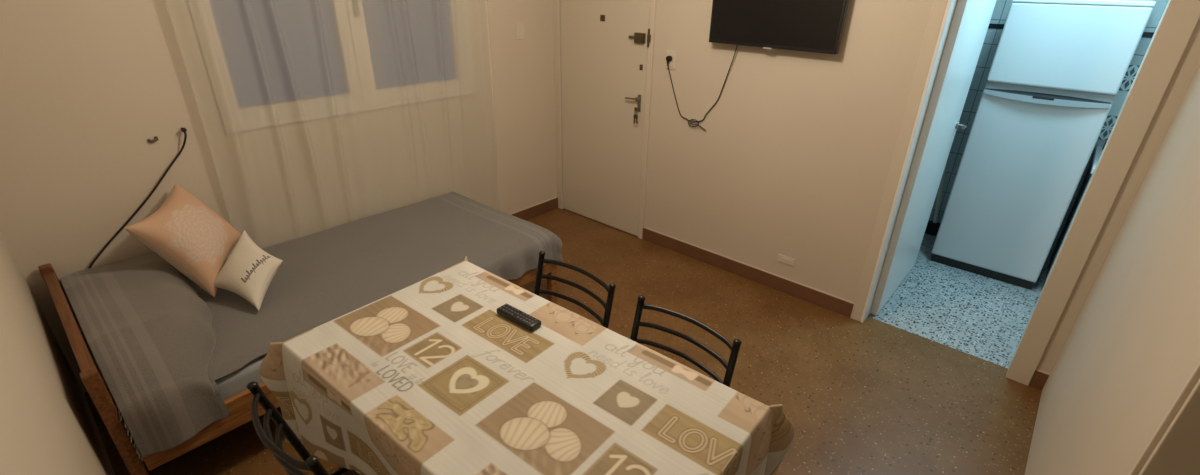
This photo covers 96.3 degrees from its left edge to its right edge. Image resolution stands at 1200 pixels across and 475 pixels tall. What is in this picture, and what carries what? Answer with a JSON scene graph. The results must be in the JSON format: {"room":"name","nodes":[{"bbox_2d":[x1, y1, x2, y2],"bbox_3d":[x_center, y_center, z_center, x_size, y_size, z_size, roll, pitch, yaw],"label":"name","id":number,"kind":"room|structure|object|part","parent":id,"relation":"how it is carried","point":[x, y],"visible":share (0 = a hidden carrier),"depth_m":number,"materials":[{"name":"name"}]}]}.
{"room":"studio apartment","nodes":[
{"label":"studio apartment","id":0,"kind":"room"},
{"bbox_2d":[0,231,114,474],"bbox_3d":[-0.679,0.246,0.523,4.850,2.600,0.100,22,33,36],"label":"wall","id":1,"kind":"structure","parent":0,"point":[48,426],"depth_m":1.26,"materials":[{"name":"paint"}]},
{"bbox_2d":[0,0,556,392],"bbox_3d":[-1.417,-0.947,2.961,0.142,2.600,3.180,22,33,36],"label":"wall","id":2,"kind":"structure","parent":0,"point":[85,85],"depth_m":2.47,"materials":[{"name":"paint"}]},
{"bbox_2d":[88,127,186,268],"bbox_3d":[-2.076,-0.002,2.459,0.045,0.914,0.556,19,31,33],"label":"cable","id":3,"kind":"object","parent":2,"relation":"attached to","point":[184,130],"visible":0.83,"depth_m":2.41,"materials":[{"name":"black plastic"}]},
{"bbox_2d":[147,136,157,142],"bbox_3d":[-1.981,-0.433,2.380,0.021,0.022,0.040,22,33,36],"label":"wall hook","id":4,"kind":"object","parent":2,"relation":"attached to","point":[155,139],"visible":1,"depth_m":2.38,"materials":[{"name":"brown paint"}]},
{"bbox_2d":[187,0,475,133],"bbox_3d":[-1.328,-1.257,2.859,0.090,1.149,1.465,22,33,36],"label":"window","id":5,"kind":"structure","parent":2,"relation":"attached to","point":[269,63],"depth_m":2.85,"materials":[{"name":"beige"}]},
{"bbox_3d":[-1.582,-1.153,2.607,0.004,0.975,0.565,22,33,36],"label":"pane","id":6,"kind":"part","parent":5,"relation":"part of","materials":[{"name":"clear glass"}]},
{"bbox_3d":[-1.573,-1.156,2.613,0.045,1.034,0.657,22,33,36],"label":"sash","id":7,"kind":"part","parent":5,"relation":"part of","materials":[{"name":"beige"}]},
{"bbox_3d":[-1.343,-0.753,3.108,0.076,0.024,1.465,22,33,36],"label":"sill","id":8,"kind":"part","parent":5,"relation":"part of","materials":[{"name":"beige"}]},
{"bbox_3d":[-1.298,-1.222,2.859,0.024,0.090,0.023,22,33,36],"label":"sash handle","id":9,"kind":"part","parent":5,"relation":"part of","materials":[{"name":"silver metal"}]},
{"bbox_3d":[-1.111,-1.373,3.079,0.046,1.034,0.721,22,33,36],"label":"sash","id":10,"kind":"part","parent":5,"relation":"part of","materials":[{"name":"beige"}]},
{"bbox_3d":[-1.113,-1.376,3.086,0.004,0.975,0.571,22,33,36],"label":"pane","id":11,"kind":"part","parent":5,"relation":"part of","materials":[{"name":"clear glass"}]},
{"bbox_2d":[510,197,557,219],"bbox_3d":[-1.152,0.080,3.724,0.012,0.097,2.440,22,33,36],"label":"baseboard","id":12,"kind":"structure","parent":2,"relation":"attached to","point":[551,204],"depth_m":4.37,"materials":[{"name":"stone"}]},
{"bbox_2d":[84,208,1050,474],"bbox_3d":[0.540,0.511,3.125,3.750,0.100,5.080,22,33,36],"label":"floor","id":13,"kind":"structure","parent":0,"point":[872,396],"depth_m":2.80,"materials":[{"name":"brown tile"}]},
{"bbox_2d":[38,263,556,474],"bbox_3d":[-1.283,0.253,2.721,1.017,0.655,1.975,22,33,36],"label":"bed","id":14,"kind":"object","parent":13,"relation":"on","point":[237,398],"visible":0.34,"depth_m":1.94,"materials":[{"name":"brown wood"}]},
{"bbox_3d":[-1.921,0.305,1.944,0.933,0.045,0.034,22,33,36],"label":"rail","id":15,"kind":"part","parent":14,"relation":"part of","materials":[{"name":"brown wood"}]},
{"bbox_3d":[-2.291,0.411,2.354,0.040,0.655,0.040,22,33,36],"label":"leg","id":16,"kind":"part","parent":14,"relation":"part of","materials":[{"name":"brown wood"}]},
{"bbox_3d":[-1.562,0.704,1.776,0.040,0.655,0.040,22,33,36],"label":"leg","id":17,"kind":"part","parent":14,"relation":"part of","materials":[{"name":"brown wood"}]},
{"bbox_2d":[60,252,228,461],"bbox_3d":[-1.740,0.376,2.155,1.027,0.347,0.459,22,33,36],"label":"throw blanket","id":18,"kind":"object","parent":14,"relation":"on","point":[149,333],"visible":0.93,"depth_m":1.90,"materials":[{"name":"grey fabric"}]},
{"bbox_3d":[-1.270,0.217,2.720,0.957,0.145,1.895,22,33,36],"label":"mattress","id":19,"kind":"part","parent":14,"relation":"part of","materials":[{"name":"grey fabric"}]},
{"bbox_2d":[201,191,564,381],"bbox_3d":[-1.147,0.184,2.808,1.029,0.224,1.738,22,33,36],"label":"bedspread","id":20,"kind":"object","parent":14,"relation":"on","point":[324,276],"visible":0.72,"depth_m":2.74,"materials":[{"name":"grey fabric"}]},
{"bbox_2d":[125,184,240,296],"bbox_3d":[-1.810,0.008,2.389,0.259,0.403,0.379,-4,26,-11],"label":"cushion","id":21,"kind":"object","parent":20,"relation":"on","point":[184,231],"visible":0.99,"depth_m":2.30,"materials":[{"name":"fabric"}]},
{"bbox_2d":[213,230,282,309],"bbox_3d":[-1.530,0.136,2.360,0.339,0.210,0.237,12,28,21],"label":"cushion","id":22,"kind":"object","parent":20,"relation":"on","point":[248,272],"visible":1,"depth_m":2.32,"materials":[{"name":"beige fabric"}]},
{"bbox_3d":[-0.284,0.235,3.157,0.045,0.340,0.045,22,33,36],"label":"leg","id":23,"kind":"part","parent":14,"relation":"part of","materials":[{"name":"brown wood"}]},
{"bbox_2d":[247,381,359,474],"bbox_3d":[-0.599,0.726,1.543,0.380,0.852,0.503,22,33,36],"label":"dining chair","id":24,"kind":"object","parent":13,"relation":"on","point":[290,464],"visible":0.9,"depth_m":1.31,"materials":[{"name":"black metal"}]},
{"bbox_3d":[-0.829,0.533,1.442,0.025,0.424,0.115,22,33,36],"label":"post","id":25,"kind":"part","parent":24,"relation":"part of","materials":[{"name":"black metal"}]},
{"bbox_3d":[-0.575,0.635,1.240,0.025,0.424,0.115,22,33,36],"label":"post","id":26,"kind":"part","parent":24,"relation":"part of","materials":[{"name":"black metal"}]},
{"bbox_3d":[-0.568,0.711,1.576,0.355,0.017,0.340,22,33,36],"label":"seat frame","id":27,"kind":"part","parent":24,"relation":"part of","materials":[{"name":"black metal"}]},
{"bbox_2d":[338,466,353,474],"bbox_3d":[-0.263,0.722,1.687,1.237,0.744,0.675,20,32,34],"label":"dining table","id":28,"kind":"object","parent":13,"relation":"on","point":[349,472],"visible":0.08,"depth_m":1.86,"materials":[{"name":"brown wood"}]},
{"bbox_2d":[260,256,794,474],"bbox_3d":[-0.260,0.560,1.609,1.384,0.401,0.822,20,32,34],"label":"tablecloth","id":29,"kind":"object","parent":28,"relation":"on","point":[425,377],"visible":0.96,"depth_m":1.47,"materials":[{"name":"beige fabric"}]},
{"bbox_2d":[497,303,540,330],"bbox_3d":[-0.265,0.257,1.748,0.166,0.022,0.048,20,32,34],"label":"remote control","id":30,"kind":"object","parent":29,"relation":"on","point":[521,318],"visible":1,"depth_m":1.73,"materials":[{"name":"black plastic"}]},
{"bbox_2d":[534,251,615,327],"bbox_3d":[-0.229,0.550,1.922,0.380,0.852,0.503,22,33,36],"label":"dining chair","id":31,"kind":"object","parent":13,"relation":"on","point":[610,289],"visible":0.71,"depth_m":1.93,"materials":[{"name":"black metal"}]},
{"bbox_3d":[-0.246,0.256,2.038,0.025,0.424,0.115,22,33,36],"label":"post","id":32,"kind":"part","parent":31,"relation":"part of","materials":[{"name":"black metal"}]},
{"bbox_3d":[0.008,0.358,1.837,0.025,0.424,0.115,22,33,36],"label":"post","id":33,"kind":"part","parent":31,"relation":"part of","materials":[{"name":"black metal"}]},
{"bbox_2d":[630,295,741,386],"bbox_3d":[0.116,0.685,1.657,0.380,0.852,0.503,22,33,36],"label":"dining chair","id":34,"kind":"object","parent":13,"relation":"on","point":[735,347],"visible":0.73,"depth_m":1.66,"materials":[{"name":"black metal"}]},
{"bbox_3d":[0.100,0.390,1.773,0.025,0.424,0.115,22,33,36],"label":"post","id":35,"kind":"part","parent":34,"relation":"part of","materials":[{"name":"black metal"}]},
{"bbox_3d":[0.354,0.492,1.572,0.025,0.424,0.115,22,33,36],"label":"post","id":36,"kind":"part","parent":34,"relation":"part of","materials":[{"name":"black metal"}]},
{"bbox_2d":[925,162,946,235],"bbox_3d":[2.601,-0.521,4.016,0.221,1.052,0.127,22,33,36],"label":"broom","id":37,"kind":"object","parent":13,"relation":"on","point":[932,228],"visible":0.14,"depth_m":4.14,"materials":[{"name":"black plastic"}]},
{"bbox_2d":[931,0,1155,289],"bbox_3d":[2.743,-0.599,3.437,0.600,1.700,0.632,22,33,36],"label":"refrigerator","id":38,"kind":"object","parent":13,"relation":"on","point":[1058,68],"visible":1,"depth_m":3.17,"materials":[{"name":"white metal"}]},
{"bbox_3d":[2.569,-0.313,3.362,0.600,1.125,0.055,22,33,36],"label":"door","id":39,"kind":"part","parent":38,"relation":"part of","materials":[{"name":"white metal"}]},
{"bbox_3d":[2.550,-0.793,3.095,0.584,0.050,0.034,22,33,36],"label":"handle","id":40,"kind":"part","parent":38,"relation":"part of","materials":[{"name":"grey plastic"}]},
{"bbox_3d":[2.583,-1.062,3.000,0.600,0.440,0.055,22,33,36],"label":"freezer door","id":41,"kind":"part","parent":38,"relation":"part of","materials":[{"name":"white metal"}]},
{"bbox_2d":[1045,160,1092,281],"bbox_3d":[3.127,-0.058,3.368,0.300,0.800,0.638,22,33,36],"label":"base cabinet","id":42,"kind":"object","parent":13,"relation":"on","point":[1088,175],"visible":0.14,"depth_m":3.41,"materials":[{"name":"grey laminate"}]},
{"bbox_2d":[1091,146,1102,173],"bbox_3d":[3.127,-0.435,3.185,0.310,0.033,0.652,22,33,36],"label":"countertop","id":43,"kind":"structure","parent":42,"relation":"on","point":[1098,150],"depth_m":3.27,"materials":[{"name":"white"}]},
{"bbox_2d":[569,0,1199,380],"bbox_3d":[0.960,-0.952,3.066,3.570,2.600,0.120,22,33,36],"label":"wall","id":44,"kind":"structure","parent":0,"point":[793,156],"depth_m":3.08,"materials":[{"name":"paint"}]},
{"bbox_2d":[553,0,656,238],"bbox_3d":[-0.001,-1.078,3.841,0.900,2.120,0.024,22,33,36],"label":"trim","id":45,"kind":"structure","parent":44,"relation":"attached to","point":[556,3],"depth_m":3.91,"materials":[{"name":"beige paint"}]},
{"bbox_2d":[560,0,650,235],"bbox_3d":[0.015,-1.047,3.837,0.822,2.052,0.088,22,33,36],"label":"door","id":46,"kind":"structure","parent":44,"relation":"in","point":[605,43],"depth_m":3.88,"materials":[{"name":"beige paint"}]},
{"bbox_3d":[0.222,-0.946,3.649,0.110,0.026,0.046,22,33,36],"label":"handle","id":47,"kind":"part","parent":46,"relation":"part of","materials":[{"name":"silver metal"}]},
{"bbox_2d":[633,107,638,123],"bbox_3d":[0.254,-0.835,3.670,0.037,0.110,0.035,22,33,36],"label":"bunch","id":48,"kind":"object","parent":46,"relation":"hanging from","point":[635,116],"visible":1,"depth_m":3.66,"materials":[{"name":"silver metal"}]},
{"bbox_3d":[0.267,-0.912,3.650,0.026,0.115,0.008,22,33,36],"label":"lock plate","id":49,"kind":"part","parent":46,"relation":"part of","materials":[{"name":"silver metal"}]},
{"bbox_3d":[0.310,-1.270,3.422,0.022,0.110,0.022,22,33,36],"label":"strike plate","id":50,"kind":"part","parent":46,"relation":"part of","materials":[{"name":"gold metal"}]},
{"bbox_2d":[665,50,675,69],"bbox_3d":[0.446,-1.121,3.394,0.072,0.110,0.010,22,33,36],"label":"wall socket","id":51,"kind":"object","parent":44,"relation":"attached to","point":[668,53],"visible":0.85,"depth_m":3.38,"materials":[{"name":"beige plastic"}]},
{"bbox_2d":[642,227,853,317],"bbox_3d":[0.892,0.194,3.567,1.523,0.097,0.012,22,33,36],"label":"baseboard","id":52,"kind":"structure","parent":44,"relation":"attached to","point":[836,304],"depth_m":3.48,"materials":[{"name":"stone"}]},
{"bbox_2d":[709,0,848,54],"bbox_3d":[0.928,-1.222,2.826,0.732,0.437,0.077,22,33,36],"label":"television","id":53,"kind":"object","parent":44,"relation":"attached to","point":[816,26],"visible":1,"depth_m":2.80,"materials":[{"name":"black plastic"}]},
{"bbox_2d":[666,45,737,130],"bbox_3d":[0.601,-0.928,3.304,0.487,0.530,0.035,22,33,36],"label":"cable","id":54,"kind":"object","parent":53,"relation":"attached to","point":[668,58],"visible":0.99,"depth_m":3.38,"materials":[{"name":"black rubber"}]},
{"bbox_2d":[777,254,794,266],"bbox_3d":[1.142,0.140,3.301,0.110,0.052,0.008,22,33,36],"label":"blank plate","id":55,"kind":"object","parent":44,"relation":"attached to","point":[789,261],"visible":1,"depth_m":3.30,"materials":[{"name":"beige plastic"}]},
{"bbox_2d":[860,0,957,322],"bbox_3d":[1.826,-0.364,2.480,0.708,2.080,0.136,22,33,36],"label":"trim","id":56,"kind":"structure","parent":44,"relation":"attached to","point":[951,5],"depth_m":2.67,"materials":[{"name":"white paint"}]},
{"bbox_2d":[870,0,995,314],"bbox_3d":[1.910,-0.597,2.975,0.104,2.048,0.834,22,33,36],"label":"door","id":57,"kind":"structure","parent":44,"relation":"in","point":[971,19],"depth_m":2.91,"materials":[{"name":"white paint"}]},
{"bbox_3d":[2.128,-0.669,3.213,0.104,0.044,0.092,22,33,36],"label":"handle","id":58,"kind":"part","parent":57,"relation":"part of","materials":[{"name":"silver metal"}]},
{"bbox_2d":[850,0,1199,385],"bbox_3d":[1.837,-0.394,2.455,0.850,2.155,0.136,22,33,36],"label":"trim","id":59,"kind":"structure","parent":44,"relation":"attached to","point":[1177,23],"depth_m":2.31,"materials":[{"name":"beige paint"}]},
{"bbox_2d":[1029,369,1049,389],"bbox_3d":[2.120,0.687,2.595,0.053,0.097,0.012,22,33,36],"label":"baseboard","id":60,"kind":"structure","parent":44,"relation":"attached to","point":[1039,378],"depth_m":2.59,"materials":[{"name":"stone"}]},
{"bbox_2d":[929,0,1167,258],"bbox_3d":[2.937,-1.171,3.595,1.730,2.600,0.100,22,33,36],"label":"wall","id":61,"kind":"structure","parent":0,"point":[1001,9],"depth_m":3.77,"materials":[{"name":"white tile"}]},
{"bbox_2d":[988,23,1153,37],"bbox_3d":[2.905,-1.343,3.467,1.530,0.030,0.006,22,33,36],"label":"trim","id":62,"kind":"structure","parent":61,"relation":"attached to","point":[995,26],"depth_m":3.62,"materials":[{"name":"black tile"}]},
{"bbox_2d":[1098,115,1116,139],"bbox_3d":[3.303,-0.676,3.387,0.306,0.152,0.006,22,33,36],"label":"tile","id":63,"kind":"structure","parent":61,"relation":"attached to","point":[1110,121],"depth_m":3.43,"materials":[{"name":"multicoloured tile"}]},
{"bbox_2d":[1108,91,1127,115],"bbox_3d":[3.304,-0.816,3.321,0.305,0.152,0.006,22,33,36],"label":"tile","id":64,"kind":"structure","parent":61,"relation":"attached to","point":[1120,97],"depth_m":3.37,"materials":[{"name":"white tile"}]},
{"bbox_2d":[1119,65,1139,90],"bbox_3d":[3.308,-0.955,3.252,0.306,0.152,0.006,22,33,36],"label":"tile","id":65,"kind":"structure","parent":61,"relation":"attached to","point":[1132,70],"depth_m":3.30,"materials":[{"name":"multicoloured tile"}]},
{"bbox_2d":[1025,63,1199,474],"bbox_3d":[1.188,0.070,0.959,0.120,2.600,3.080,22,33,36],"label":"wall","id":66,"kind":"structure","parent":0,"point":[1132,346],"depth_m":1.48,"materials":[{"name":"paint"}]},
{"bbox_2d":[1128,361,1199,474],"bbox_3d":[1.011,0.401,0.888,0.035,2.060,0.164,-23,35,-40],"label":"trim","id":67,"kind":"structure","parent":66,"relation":"attached to","point":[1174,447],"depth_m":0.90,"materials":[{"name":"beige paint"}]}
]}

